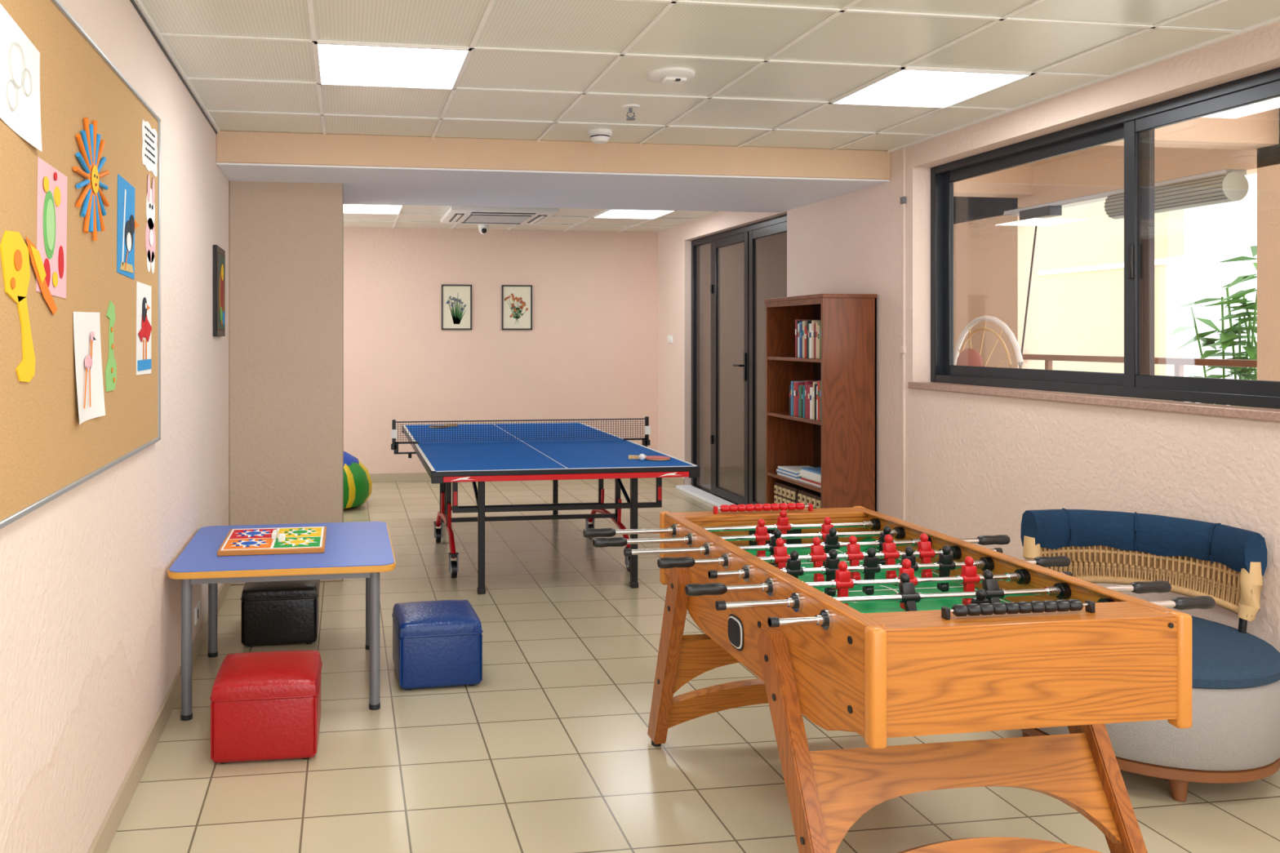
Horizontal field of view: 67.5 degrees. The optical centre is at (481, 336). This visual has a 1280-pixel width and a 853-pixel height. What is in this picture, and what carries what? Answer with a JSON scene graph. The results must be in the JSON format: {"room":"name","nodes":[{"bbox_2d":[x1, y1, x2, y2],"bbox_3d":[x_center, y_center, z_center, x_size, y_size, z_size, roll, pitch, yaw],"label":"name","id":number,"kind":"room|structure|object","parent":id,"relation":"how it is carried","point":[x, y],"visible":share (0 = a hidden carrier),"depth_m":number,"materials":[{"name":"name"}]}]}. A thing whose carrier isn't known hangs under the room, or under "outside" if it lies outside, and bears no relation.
{"room":"common room","nodes":[
{"label":"common room","id":0,"kind":"room"},
{"bbox_2d":[0,0,229,852],"bbox_3d":[-1.123,0.190,2.465,0.120,2.620,8.200,0,0,-8],"label":"wall","id":1,"kind":"structure","parent":0,"point":[91,608],"depth_m":2.97,"materials":[{"name":"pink paint"}]},
{"bbox_2d":[0,0,160,528],"bbox_3d":[-1.027,-0.210,2.287,0.020,1.190,2.400,0,0,-8],"label":"cork board","id":2,"kind":"object","parent":1,"relation":"attached to","point":[46,454],"visible":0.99,"depth_m":2.36,"materials":[{"name":"brown"}]},
{"bbox_2d":[0,3,42,151],"bbox_3d":[-0.968,-0.545,1.949,0.012,0.264,0.357,0,0,-8],"label":"paper","id":3,"kind":"object","parent":2,"relation":"attached to","point":[20,60],"visible":1,"depth_m":1.99,"materials":[{"name":"white paper"}]},
{"bbox_2d":[0,231,57,382],"bbox_3d":[-0.988,-0.060,2.060,0.008,0.320,0.360,0,0,-8],"label":"craft","id":4,"kind":"object","parent":2,"relation":"attached to","point":[15,256],"visible":1,"depth_m":2.01,"materials":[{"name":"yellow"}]},
{"bbox_2d":[35,156,67,298],"bbox_3d":[-1.011,-0.248,2.217,0.006,0.311,0.232,0,0,-8],"label":"artwork","id":5,"kind":"object","parent":2,"relation":"attached to","point":[51,205],"visible":1,"depth_m":2.21,"materials":[{"name":"pink paper"}]},
{"bbox_2d":[73,311,105,425],"bbox_3d":[-1.049,0.080,2.516,0.014,0.294,0.265,0,0,-8],"label":"drawing","id":6,"kind":"object","parent":2,"relation":"attached to","point":[86,325],"visible":1,"depth_m":2.52,"materials":[{"name":"white paper"}]},
{"bbox_2d":[72,117,109,240],"bbox_3d":[-1.052,-0.425,2.538,0.018,0.328,0.325,0,0,-8],"label":"craft","id":7,"kind":"object","parent":2,"relation":"attached to","point":[93,209],"visible":1,"depth_m":2.52,"materials":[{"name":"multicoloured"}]},
{"bbox_2d":[105,300,116,391],"bbox_3d":[-1.090,0.028,2.765,0.006,0.265,0.125,0,0,-8],"label":"craft","id":8,"kind":"object","parent":2,"relation":"attached to","point":[111,366],"visible":1,"depth_m":2.76,"materials":[{"name":"green paper"}]},
{"bbox_2d":[116,173,138,279],"bbox_3d":[-1.122,-0.340,2.985,0.006,0.308,0.290,0,0,-8],"label":"card","id":9,"kind":"object","parent":2,"relation":"attached to","point":[126,224],"visible":1,"depth_m":2.95,"materials":[{"name":"blue paper"}]},
{"bbox_2d":[136,281,151,374],"bbox_3d":[-1.155,-0.025,3.221,0.006,0.314,0.240,0,0,-8],"label":"card","id":10,"kind":"object","parent":2,"relation":"attached to","point":[144,291],"visible":1,"depth_m":3.20,"materials":[{"name":"white paper"}]},
{"bbox_2d":[142,118,157,177],"bbox_3d":[-1.171,-0.665,3.317,0.004,0.171,0.259,0,0,-8],"label":"card","id":11,"kind":"object","parent":2,"relation":"attached to","point":[149,135],"visible":1,"depth_m":3.31,"materials":[{"name":"white paper"}]},
{"bbox_2d":[145,173,155,273],"bbox_3d":[-1.172,-0.398,3.327,0.004,0.345,0.170,0,0,-8],"label":"card","id":12,"kind":"object","parent":2,"relation":"attached to","point":[150,242],"visible":1,"depth_m":3.32,"materials":[{"name":"white paper"}]},
{"bbox_2d":[87,582,231,852],"bbox_3d":[-0.994,1.455,2.034,0.012,0.090,7.310,0,0,-8],"label":"baseboard","id":13,"kind":"structure","parent":1,"relation":"attached to","point":[101,843],"depth_m":3.23,"materials":[{"name":"tile"}]},
{"bbox_2d":[194,600,199,625],"bbox_3d":[-1.336,1.300,4.415,0.014,0.080,0.120,0,0,-8],"label":"wall socket","id":14,"kind":"object","parent":1,"relation":"attached to","point":[197,609],"visible":1,"depth_m":4.37,"materials":[{"name":"white plastic"}]},
{"bbox_2d":[213,244,225,336],"bbox_3d":[-1.433,-0.242,5.138,0.030,0.485,0.340,0,0,-8],"label":"framed painting","id":15,"kind":"object","parent":1,"relation":"attached to","point":[219,254],"visible":1,"depth_m":5.04,"materials":[{"name":"black paint"}]},
{"bbox_2d":[343,226,657,473],"bbox_3d":[-0.899,0.190,9.746,6.000,2.620,0.150,0,0,-8],"label":"wall","id":16,"kind":"structure","parent":0,"point":[590,350],"depth_m":9.81,"materials":[{"name":"paint"}]},
{"bbox_2d":[441,284,471,329],"bbox_3d":[-0.260,-0.302,9.752,0.316,0.469,0.022,0,0,-8],"label":"framed botanical print","id":17,"kind":"object","parent":16,"relation":"attached to","point":[456,300],"visible":1,"depth_m":9.75,"materials":[{"name":"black paper"}]},
{"bbox_2d":[502,284,532,329],"bbox_3d":[0.371,-0.302,9.842,0.322,0.469,0.022,0,0,-8],"label":"framed botanical print","id":18,"kind":"object","parent":16,"relation":"attached to","point":[517,300],"visible":1,"depth_m":9.84,"materials":[{"name":"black paper"}]},
{"bbox_2d":[368,472,684,484],"bbox_3d":[-0.876,1.455,9.270,5.710,0.090,0.800,0,0,-8],"label":"baseboard","id":19,"kind":"structure","parent":16,"relation":"attached to","point":[404,477],"depth_m":9.66,"materials":[{"name":"tile"}]},
{"bbox_2d":[657,222,693,485],"bbox_3d":[2.029,0.190,9.688,0.160,2.620,0.800,0,0,-8],"label":"wall","id":20,"kind":"structure","parent":0,"point":[674,252],"depth_m":9.56,"materials":[{"name":"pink paint"}]},
{"bbox_2d":[667,335,673,342],"bbox_3d":[1.942,0.030,9.671,0.016,0.080,0.150,0,0,-8],"label":"light switch","id":21,"kind":"object","parent":20,"relation":"attached to","point":[670,338],"visible":1,"depth_m":9.63,"materials":[{"name":"white plastic"}]},
{"bbox_2d":[675,484,734,507],"bbox_3d":[2.155,1.485,8.151,0.150,0.030,2.280,0,0,-8],"label":"threshold","id":22,"kind":"object","parent":20,"relation":"attached to","point":[698,493],"depth_m":8.69,"materials":[{"name":"white paint"}]},
{"bbox_2d":[106,477,1279,852],"bbox_3d":[-0.097,1.550,4.179,6.000,0.100,11.500,0,0,-8],"label":"floor","id":23,"kind":"structure","parent":0,"point":[553,751],"depth_m":3.35,"materials":[{"name":"tile"}]},
{"bbox_2d":[209,649,322,764],"bbox_3d":[-0.784,1.351,3.463,0.382,0.299,0.377,0,0,-8],"label":"stool","id":24,"kind":"object","parent":23,"relation":"on","point":[265,705],"visible":1,"depth_m":3.29,"materials":[{"name":"red leather"}]},
{"bbox_2d":[240,579,319,647],"bbox_3d":[-1.001,1.351,4.705,0.371,0.299,0.371,0,0,-8],"label":"stool","id":25,"kind":"object","parent":23,"relation":"on","point":[273,612],"visible":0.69,"depth_m":4.53,"materials":[{"name":"black leather"}]},
{"bbox_2d":[167,521,395,720],"bbox_3d":[-0.839,1.202,4.097,0.885,0.596,0.890,0,0,-8],"label":"table","id":26,"kind":"object","parent":23,"relation":"on","point":[356,549],"visible":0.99,"depth_m":3.77,"materials":[{"name":"blue laminate"}]},
{"bbox_2d":[217,526,326,556],"bbox_3d":[-0.903,0.877,4.108,0.435,0.055,0.450,0,0,-8],"label":"game","id":27,"kind":"object","parent":26,"relation":"on","point":[309,540],"visible":1,"depth_m":4.02,"materials":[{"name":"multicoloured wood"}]},
{"bbox_2d":[229,181,343,585],"bbox_3d":[-1.248,0.278,6.140,0.680,2.444,0.890,0,0,-8],"label":"column","id":28,"kind":"structure","parent":23,"relation":"on","point":[286,238],"depth_m":5.70,"materials":[{"name":"paint"}]},
{"bbox_2d":[343,451,372,509],"bbox_3d":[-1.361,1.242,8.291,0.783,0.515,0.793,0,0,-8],"label":"ball","id":29,"kind":"object","parent":23,"relation":"on","point":[357,483],"visible":0.31,"depth_m":8.09,"materials":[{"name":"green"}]},
{"bbox_2d":[391,600,483,690],"bbox_3d":[-0.202,1.351,4.154,0.377,0.299,0.382,0,0,-8],"label":"stool","id":30,"kind":"object","parent":23,"relation":"on","point":[436,643],"visible":1,"depth_m":3.99,"materials":[{"name":"blue leather"}]},
{"bbox_2d":[402,422,700,594],"bbox_3d":[0.289,1.120,6.594,1.533,0.760,2.748,0,0,-8],"label":"table","id":31,"kind":"object","parent":23,"relation":"on","point":[479,460],"visible":0.88,"depth_m":5.74,"materials":[{"name":"blue wood"}]},
{"bbox_2d":[428,424,457,428],"bbox_3d":[-0.308,0.730,7.634,0.242,0.020,0.150,0,0,-8],"label":"paddle","id":32,"kind":"object","parent":31,"relation":"on","point":[444,425],"visible":0.66,"depth_m":7.65,"materials":[{"name":"red rubber"}]},
{"bbox_2d":[391,416,650,457],"bbox_3d":[0.290,0.708,6.592,1.845,0.265,0.044,0,0,-8],"label":"net","id":33,"kind":"object","parent":31,"relation":"on","point":[646,442],"visible":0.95,"depth_m":6.59,"materials":[{"name":"black fabric"}]},
{"bbox_2d":[639,453,645,460],"bbox_3d":[0.957,0.720,5.594,0.040,0.040,0.040,0,0,-8],"label":"ball","id":34,"kind":"object","parent":31,"relation":"on","point":[642,456],"visible":1,"depth_m":5.58,"materials":[{"name":"white plastic"}]},
{"bbox_2d":[628,455,670,461],"bbox_3d":[1.010,0.730,5.642,0.246,0.020,0.150,0,0,-8],"label":"paddle","id":35,"kind":"object","parent":31,"relation":"on","point":[656,458],"visible":0.89,"depth_m":5.64,"materials":[{"name":"red rubber"}]},
{"bbox_2d":[764,293,877,511],"bbox_3d":[2.199,0.620,6.152,0.363,1.760,0.810,0,0,-8],"label":"bookshelf","id":36,"kind":"object","parent":23,"relation":"on","point":[843,443],"visible":0.74,"depth_m":5.78,"materials":[{"name":"brown wood"}]},
{"bbox_2d":[773,481,809,504],"bbox_3d":[2.172,1.215,6.319,0.307,0.430,0.310,0,0,-8],"label":"woven storage basket","id":37,"kind":"object","parent":36,"relation":"in","point":[786,492],"visible":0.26,"depth_m":6.29,"materials":[{"name":"brown wicker"}]},
{"bbox_2d":[776,465,821,487],"bbox_3d":[2.174,0.896,6.123,0.230,0.088,0.632,0,0,-8],"label":"magazine stack","id":38,"kind":"object","parent":36,"relation":"in","point":[808,474],"visible":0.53,"depth_m":6.08,"materials":[{"name":"white paper"}]},
{"bbox_2d":[789,380,821,421],"bbox_3d":[2.176,0.400,6.014,0.208,0.249,0.476,0,0,-8],"label":"books","id":39,"kind":"object","parent":36,"relation":"in","point":[805,397],"visible":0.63,"depth_m":6.01,"materials":[{"name":"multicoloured paper"}]},
{"bbox_2d":[795,320,821,359],"bbox_3d":[2.179,0.015,5.976,0.205,0.249,0.401,0,0,-8],"label":"books","id":40,"kind":"object","parent":36,"relation":"in","point":[807,332],"visible":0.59,"depth_m":5.99,"materials":[{"name":"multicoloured paper"}]},
{"bbox_2d":[797,489,821,508],"bbox_3d":[2.221,1.215,5.983,0.307,0.430,0.310,0,0,-8],"label":"woven storage basket","id":41,"kind":"object","parent":36,"relation":"in","point":[805,496],"visible":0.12,"depth_m":5.97,"materials":[{"name":"brown wicker"}]},
{"bbox_2d":[582,502,1215,852],"bbox_3d":[1.123,1.059,2.830,1.410,0.882,1.446,0,0,-8],"label":"foosball table","id":42,"kind":"object","parent":23,"relation":"on","point":[876,626],"visible":1,"depth_m":2.39,"materials":[{"name":"brown wood"}]},
{"bbox_2d":[1020,508,1279,801],"bbox_3d":[2.348,1.098,3.379,0.871,0.809,0.869,0,0,-8],"label":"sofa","id":43,"kind":"object","parent":23,"relation":"on","point":[1233,736],"visible":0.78,"depth_m":3.32,"materials":[{"name":"fabric"}]},
{"bbox_2d":[129,0,1279,231],"bbox_3d":[-0.097,-1.159,4.179,6.000,0.122,11.500,0,0,-8],"label":"ceiling","id":44,"kind":"structure","parent":0,"point":[768,73],"depth_m":3.77,"materials":[{"name":"tile"}]},
{"bbox_2d":[343,204,404,214],"bbox_3d":[-0.998,-1.114,8.189,0.600,0.012,0.595,0,0,-8],"label":"ceiling light panel","id":45,"kind":"object","parent":44,"relation":"in","point":[348,208],"depth_m":8.22,"materials":[{"name":"white plastic"}]},
{"bbox_2d":[314,41,471,89],"bbox_3d":[-0.378,-1.114,3.883,0.600,0.012,0.595,0,0,-8],"label":"ceiling light panel","id":46,"kind":"object","parent":44,"relation":"in","point":[338,64],"depth_m":3.86,"materials":[{"name":"white plastic"}]},
{"bbox_2d":[478,224,488,234],"bbox_3d":[0.020,-1.070,9.399,0.110,0.100,0.110,0,0,32],"label":"dome security camera","id":47,"kind":"object","parent":44,"relation":"attached to","point":[483,228],"visible":0.94,"depth_m":9.35,"materials":[{"name":"white plastic"}]},
{"bbox_2d":[440,205,558,225],"bbox_3d":[0.138,-1.088,8.507,0.940,0.064,0.920,0,0,-8],"label":"air conditioner","id":48,"kind":"object","parent":44,"relation":"in","point":[455,214],"depth_m":8.27,"materials":[{"name":"white plastic"}]},
{"bbox_2d":[216,130,890,212],"bbox_3d":[0.410,-1.028,6.096,3.950,0.184,1.450,0,0,-8],"label":"beam","id":49,"kind":"structure","parent":44,"relation":"attached to","point":[371,169],"depth_m":5.51,"materials":[{"name":"paint"}]},
{"bbox_2d":[587,128,612,143],"bbox_3d":[0.646,-1.089,5.125,0.132,0.062,0.132,0,0,-8],"label":"smoke detector","id":50,"kind":"object","parent":44,"relation":"attached to","point":[600,135],"visible":1,"depth_m":5.08,"materials":[{"name":"white plastic"}]},
{"bbox_2d":[621,103,639,120],"bbox_3d":[0.726,-1.088,4.570,0.090,0.064,0.090,0,0,-8],"label":"sprinkler","id":51,"kind":"object","parent":44,"relation":"attached to","point":[630,107],"visible":1,"depth_m":4.56,"materials":[{"name":"white metal"}]},
{"bbox_2d":[592,208,675,218],"bbox_3d":[1.377,-1.114,8.531,0.600,0.012,0.595,0,0,-8],"label":"ceiling light panel","id":52,"kind":"object","parent":44,"relation":"in","point":[611,213],"depth_m":8.55,"materials":[{"name":"white plastic"}]},
{"bbox_2d":[647,66,694,84],"bbox_3d":[0.807,-1.102,4.006,0.200,0.036,0.200,0,0,-8],"label":"recessed light","id":53,"kind":"object","parent":44,"relation":"in","point":[678,75],"visible":1,"depth_m":3.97,"materials":[{"name":"white plastic"}]},
{"bbox_2d":[829,67,1033,108],"bbox_3d":[1.998,-1.114,4.226,0.600,0.012,0.595,0,0,-8],"label":"ceiling light panel","id":54,"kind":"object","parent":44,"relation":"in","point":[904,86],"depth_m":4.20,"materials":[{"name":"white plastic"}]},
{"bbox_2d":[786,21,1279,653],"bbox_3d":[2.962,0.190,3.003,0.220,2.620,8.100,0,0,-8],"label":"wall","id":55,"kind":"structure","parent":0,"point":[975,464],"depth_m":4.59,"materials":[{"name":"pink paint"}]},
{"bbox_2d":[684,210,786,239],"bbox_3d":[2.250,-1.035,8.154,0.160,0.170,2.300,0,0,-8],"label":"lintel","id":56,"kind":"object","parent":55,"relation":"attached to","point":[718,222],"visible":0.5,"depth_m":8.38,"materials":[{"name":"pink paint"}]},
{"bbox_2d":[691,214,786,505],"bbox_3d":[2.243,0.278,8.153,0.154,2.445,2.290,0,0,-8],"label":"door","id":57,"kind":"structure","parent":55,"relation":"in","point":[733,271],"depth_m":8.30,"materials":[{"name":"black metal"}]},
{"bbox_2d":[900,147,906,520],"bbox_3d":[2.478,0.195,5.519,0.020,2.610,0.034,0,0,-8],"label":"trim","id":58,"kind":"structure","parent":55,"relation":"attached to","point":[903,199],"depth_m":5.51,"materials":[{"name":"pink paint"}]},
{"bbox_2d":[907,382,1279,422],"bbox_3d":[2.751,0.282,4.008,0.130,0.035,2.950,0,0,-8],"label":"window sill","id":59,"kind":"structure","parent":55,"relation":"attached to","point":[1206,409],"depth_m":3.98,"materials":[{"name":"stone"}]},
{"bbox_2d":[930,66,1279,408],"bbox_3d":[2.859,-0.357,4.014,0.095,1.245,2.930,0,0,-8],"label":"window","id":60,"kind":"structure","parent":55,"relation":"in","point":[1136,126],"depth_m":4.08,"materials":[{"name":"grey metal"}]},
{"bbox_2d":[953,97,1279,197],"bbox_3d":[4.271,-1.425,4.960,2.930,0.350,11.800,0,0,-8],"label":"ceiling","id":61,"kind":"structure","parent":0,"point":[1254,126],"depth_m":6.09,"materials":[{"name":"beige paint"}]},
{"bbox_2d":[1022,354,1257,401],"bbox_3d":[5.431,0.530,4.975,0.070,0.740,7.100,0,0,-8],"label":"terrace railing","id":62,"kind":"object","parent":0,"point":[1179,362],"depth_m":7.00,"materials":[{"name":"metal"}]},
{"label":"outside","id":63,"kind":"structure","parent":0,"visible":0},
{"bbox_3d":[8.998,1.650,8.369,7.800,0.100,22.000,0,0,-8],"label":"ground","id":64,"kind":"structure","parent":63,"visible":0},
{"bbox_2d":[1037,200,1183,400],"bbox_3d":[7.067,-0.450,14.759,0.300,4.100,8.800,0,0,-8],"label":"wall","id":65,"kind":"structure","parent":64,"relation":"on","point":[1081,250],"depth_m":11.38,"materials":[{"name":"white paint"}]},
{"bbox_2d":[1170,245,1257,407],"bbox_3d":[5.796,0.413,6.966,0.902,2.375,1.197,0,0,-8],"label":"tropical plant","id":66,"kind":"object","parent":64,"relation":"on","point":[1226,339],"visible":0.34,"depth_m":7.14,"materials":[{"name":"green plant"}]},
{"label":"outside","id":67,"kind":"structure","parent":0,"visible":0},
{"bbox_3d":[4.286,1.550,4.962,2.900,0.100,11.800,0,0,-8],"label":"floor","id":68,"kind":"structure","parent":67,"visible":0},
{"bbox_2d":[953,315,1023,389],"bbox_3d":[3.576,0.671,7.082,0.680,1.662,0.800,0,0,-8],"label":"rattan chair","id":69,"kind":"object","parent":68,"relation":"on","point":[967,357],"visible":0.23,"depth_m":7.07,"materials":[{"name":"white wicker"}]},
{"bbox_2d":[947,105,1279,408],"bbox_3d":[4.187,0.000,4.948,2.700,3.200,11.800,0,0,-8],"label":"terrace wall","id":70,"kind":"structure","parent":68,"relation":"on","point":[993,251],"depth_m":8.48,"materials":[{"name":"beige paint"}]},
{"bbox_2d":[1003,168,1248,368],"bbox_3d":[4.864,-0.309,7.329,0.240,1.621,2.180,0,0,-8],"label":"awning","id":71,"kind":"object","parent":70,"relation":"attached to","point":[1225,185],"visible":0.95,"depth_m":6.64,"materials":[{"name":"grey"}]}
]}

